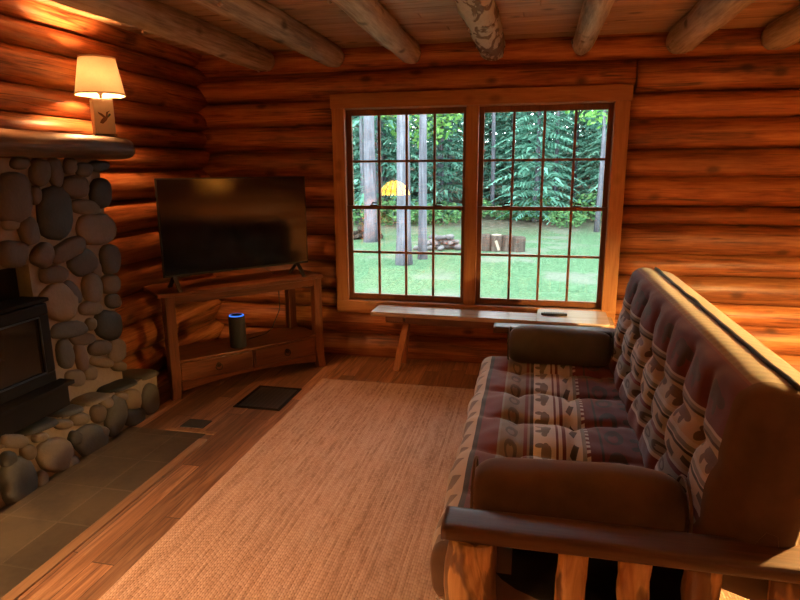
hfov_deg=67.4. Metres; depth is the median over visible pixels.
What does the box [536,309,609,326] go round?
board
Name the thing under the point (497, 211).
shrub
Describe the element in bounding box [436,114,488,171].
spruce tree
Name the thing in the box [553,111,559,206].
pine tree
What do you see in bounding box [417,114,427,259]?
pine tree
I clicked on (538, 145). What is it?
spruce tree
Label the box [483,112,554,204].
spruce tree
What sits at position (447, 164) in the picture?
spruce tree
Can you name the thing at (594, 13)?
ceiling beam
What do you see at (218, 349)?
shelf
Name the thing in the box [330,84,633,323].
window frame
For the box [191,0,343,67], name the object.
ceiling beam
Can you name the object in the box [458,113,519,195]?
spruce tree
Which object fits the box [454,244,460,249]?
stone
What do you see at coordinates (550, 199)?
shrub
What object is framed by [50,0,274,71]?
ceiling beam
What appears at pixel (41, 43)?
wall
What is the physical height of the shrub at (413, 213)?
0.767 m
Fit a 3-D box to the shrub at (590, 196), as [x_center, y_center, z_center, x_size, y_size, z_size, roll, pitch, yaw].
[6.350,-2.986,19.437,1.917,1.102,1.947,9,15,36]
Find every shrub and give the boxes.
[353,200,381,225]
[360,200,396,220]
[377,195,418,225]
[411,204,441,224]
[427,200,461,225]
[482,200,494,217]
[487,205,513,219]
[504,203,531,219]
[521,196,560,221]
[545,205,589,227]
[567,191,602,220]
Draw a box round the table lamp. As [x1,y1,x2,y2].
[74,54,125,136]
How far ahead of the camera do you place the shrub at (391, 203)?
19.70 m
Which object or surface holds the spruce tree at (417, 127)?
on the ground
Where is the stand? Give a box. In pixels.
[143,269,325,400]
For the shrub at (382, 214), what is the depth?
20.59 m
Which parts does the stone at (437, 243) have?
field stone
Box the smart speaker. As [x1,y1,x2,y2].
[228,313,246,348]
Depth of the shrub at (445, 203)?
19.74 m
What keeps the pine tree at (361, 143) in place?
on the ground
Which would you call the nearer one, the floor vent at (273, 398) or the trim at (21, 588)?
the trim at (21, 588)
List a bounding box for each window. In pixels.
[345,105,466,303]
[475,101,614,308]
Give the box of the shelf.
[163,327,315,362]
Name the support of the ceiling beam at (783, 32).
attached to the ceiling
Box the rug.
[98,378,748,599]
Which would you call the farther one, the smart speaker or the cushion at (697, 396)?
the smart speaker
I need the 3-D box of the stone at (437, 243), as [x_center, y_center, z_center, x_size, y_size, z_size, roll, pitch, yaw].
[0.898,-1.458,14.777,0.404,0.284,0.333,-2,13,-7]
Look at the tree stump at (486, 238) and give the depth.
14.44 m
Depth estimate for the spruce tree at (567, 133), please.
28.79 m
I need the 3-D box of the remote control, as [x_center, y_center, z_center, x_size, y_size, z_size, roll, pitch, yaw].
[1.156,0.104,4.502,0.190,0.020,0.042,2,13,9]
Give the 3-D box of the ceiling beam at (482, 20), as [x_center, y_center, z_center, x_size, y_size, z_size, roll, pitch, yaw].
[-0.096,-1.083,0.966,0.212,0.206,7.401,2,13,12]
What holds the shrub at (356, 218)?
on the ground
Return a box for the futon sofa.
[430,267,799,599]
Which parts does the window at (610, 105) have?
sash, sash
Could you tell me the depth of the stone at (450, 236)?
14.69 m
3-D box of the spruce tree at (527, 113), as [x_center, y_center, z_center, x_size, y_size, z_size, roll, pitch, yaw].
[5.220,-8.544,24.416,4.226,9.248,4.160,5,13,22]
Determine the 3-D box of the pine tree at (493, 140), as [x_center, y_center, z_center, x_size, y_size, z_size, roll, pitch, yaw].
[3.242,-9.410,20.638,2.592,13.202,3.091,-2,13,-9]
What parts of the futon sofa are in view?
post, post, post, post, post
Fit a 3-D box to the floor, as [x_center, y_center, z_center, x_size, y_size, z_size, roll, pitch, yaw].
[0.470,1.409,1.296,6.350,0.124,7.900,2,13,12]
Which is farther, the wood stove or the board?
the board
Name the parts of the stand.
leg, leg, drawer, ring pull, drawer, leg, leg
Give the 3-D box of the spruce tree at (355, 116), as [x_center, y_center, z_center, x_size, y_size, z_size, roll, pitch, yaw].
[-1.735,-8.573,26.391,3.789,8.291,3.729,4,13,21]
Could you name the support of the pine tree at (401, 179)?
on the ground
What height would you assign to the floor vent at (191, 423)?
0.015 m
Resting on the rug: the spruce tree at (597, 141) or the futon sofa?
the futon sofa
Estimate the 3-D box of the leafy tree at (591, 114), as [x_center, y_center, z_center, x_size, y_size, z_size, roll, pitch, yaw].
[5.872,-4.880,17.434,3.269,6.160,3.142,2,13,12]
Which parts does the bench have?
leg, leg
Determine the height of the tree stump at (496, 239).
0.412 m
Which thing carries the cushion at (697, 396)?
on the futon sofa
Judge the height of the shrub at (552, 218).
0.750 m
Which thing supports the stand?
on the floor
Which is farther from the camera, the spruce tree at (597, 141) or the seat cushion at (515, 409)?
the spruce tree at (597, 141)
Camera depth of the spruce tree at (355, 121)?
20.67 m
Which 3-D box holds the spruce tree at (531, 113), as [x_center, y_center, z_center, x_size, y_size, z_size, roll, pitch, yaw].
[8.748,-11.381,32.992,4.138,9.054,4.072,-9,15,-33]
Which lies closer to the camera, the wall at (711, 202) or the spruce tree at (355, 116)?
the wall at (711, 202)
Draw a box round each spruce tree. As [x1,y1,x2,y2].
[352,115,442,213]
[352,116,396,192]
[352,116,432,201]
[353,126,359,209]
[388,114,460,193]
[393,113,505,203]
[395,116,460,181]
[410,113,486,222]
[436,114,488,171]
[445,112,520,179]
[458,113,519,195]
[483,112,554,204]
[484,111,570,197]
[484,111,588,223]
[500,110,596,180]
[530,113,585,170]
[533,110,606,204]
[559,110,607,206]
[560,110,606,178]
[570,111,601,177]
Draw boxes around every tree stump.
[481,234,490,250]
[490,234,502,251]
[501,235,513,251]
[512,236,525,251]
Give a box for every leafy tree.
[380,114,462,147]
[565,110,607,231]
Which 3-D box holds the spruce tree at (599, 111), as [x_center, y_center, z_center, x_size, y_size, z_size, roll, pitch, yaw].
[9.572,-9.510,28.321,3.637,8.157,3.987,-5,13,-18]
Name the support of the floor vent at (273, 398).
in the floor
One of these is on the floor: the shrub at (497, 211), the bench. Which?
the bench
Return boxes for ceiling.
[37,0,799,54]
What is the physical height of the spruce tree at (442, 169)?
6.582 m
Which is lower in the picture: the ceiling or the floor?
the floor
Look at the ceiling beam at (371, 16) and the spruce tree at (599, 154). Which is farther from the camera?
the spruce tree at (599, 154)
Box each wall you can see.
[0,0,224,384]
[193,27,799,371]
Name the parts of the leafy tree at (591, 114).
crown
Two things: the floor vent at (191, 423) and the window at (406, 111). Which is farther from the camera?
the window at (406, 111)
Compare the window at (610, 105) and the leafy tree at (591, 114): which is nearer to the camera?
the window at (610, 105)
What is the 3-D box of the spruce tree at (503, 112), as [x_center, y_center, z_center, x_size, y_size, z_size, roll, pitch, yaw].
[4.000,-10.655,28.860,4.752,10.566,4.829,6,14,25]
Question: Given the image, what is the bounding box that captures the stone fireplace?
[0,128,159,508]
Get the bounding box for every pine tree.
[359,116,363,222]
[363,116,377,242]
[395,115,412,265]
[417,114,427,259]
[437,132,440,204]
[490,113,495,205]
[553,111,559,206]
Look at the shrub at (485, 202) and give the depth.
20.58 m
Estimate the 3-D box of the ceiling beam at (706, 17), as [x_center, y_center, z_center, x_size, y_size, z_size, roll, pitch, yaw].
[1.157,-1.032,0.694,0.220,0.213,7.403,2,13,12]
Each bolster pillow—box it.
[470,455,692,532]
[507,325,613,366]
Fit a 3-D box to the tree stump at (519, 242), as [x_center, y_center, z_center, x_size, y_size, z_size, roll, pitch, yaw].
[2.842,-1.336,14.369,0.332,0.372,0.332,0,12,1]
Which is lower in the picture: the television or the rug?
the rug
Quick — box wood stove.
[0,296,74,437]
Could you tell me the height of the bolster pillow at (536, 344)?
0.237 m
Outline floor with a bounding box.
[0,354,480,599]
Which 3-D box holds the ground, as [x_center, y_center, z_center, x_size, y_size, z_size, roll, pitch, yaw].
[6.567,-7.329,31.231,64.000,5.049,55.000,2,13,12]
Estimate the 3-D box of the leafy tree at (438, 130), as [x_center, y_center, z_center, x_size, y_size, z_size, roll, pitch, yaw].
[0.800,-5.231,19.839,3.363,5.668,3.340,6,14,26]
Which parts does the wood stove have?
glass, door trim, plate, door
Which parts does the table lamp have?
shade trim, lamp shade, shade trim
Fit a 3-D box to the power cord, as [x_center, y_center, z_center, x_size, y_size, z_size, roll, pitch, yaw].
[-1.094,-0.067,4.767,0.040,0.711,0.335,10,16,40]
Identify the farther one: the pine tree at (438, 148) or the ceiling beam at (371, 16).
the pine tree at (438, 148)
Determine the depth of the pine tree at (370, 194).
16.22 m
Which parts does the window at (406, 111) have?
sash, sash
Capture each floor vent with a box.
[180,419,211,428]
[233,385,301,410]
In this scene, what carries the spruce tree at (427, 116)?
on the ground
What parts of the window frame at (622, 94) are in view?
casing, casing, head casing, casing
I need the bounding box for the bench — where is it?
[370,305,613,371]
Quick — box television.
[154,176,307,292]
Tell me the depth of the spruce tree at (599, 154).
25.55 m
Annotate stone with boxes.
[428,235,443,245]
[446,234,453,239]
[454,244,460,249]
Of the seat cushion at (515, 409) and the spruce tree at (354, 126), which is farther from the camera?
the spruce tree at (354, 126)
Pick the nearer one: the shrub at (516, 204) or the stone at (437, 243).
the stone at (437, 243)
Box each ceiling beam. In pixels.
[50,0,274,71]
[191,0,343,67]
[327,0,420,63]
[455,0,505,60]
[571,0,617,54]
[666,0,755,53]
[761,5,799,49]
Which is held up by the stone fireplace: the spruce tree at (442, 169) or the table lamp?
the table lamp
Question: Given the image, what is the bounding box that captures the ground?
[353,145,601,301]
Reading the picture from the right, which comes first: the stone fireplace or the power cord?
the power cord
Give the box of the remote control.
[541,312,566,315]
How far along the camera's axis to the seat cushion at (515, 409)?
2.65 m
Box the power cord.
[248,267,279,339]
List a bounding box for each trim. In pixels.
[0,427,216,599]
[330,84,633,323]
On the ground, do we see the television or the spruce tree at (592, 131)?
the spruce tree at (592, 131)
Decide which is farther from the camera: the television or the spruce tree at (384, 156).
the spruce tree at (384, 156)
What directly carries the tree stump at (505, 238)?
on the ground
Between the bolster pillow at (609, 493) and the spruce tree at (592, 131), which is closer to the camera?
the bolster pillow at (609, 493)
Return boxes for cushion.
[430,356,683,599]
[608,267,799,599]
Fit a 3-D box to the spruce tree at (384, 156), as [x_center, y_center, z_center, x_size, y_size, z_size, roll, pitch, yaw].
[-0.722,-8.197,24.139,4.074,9.058,4.140,5,14,24]

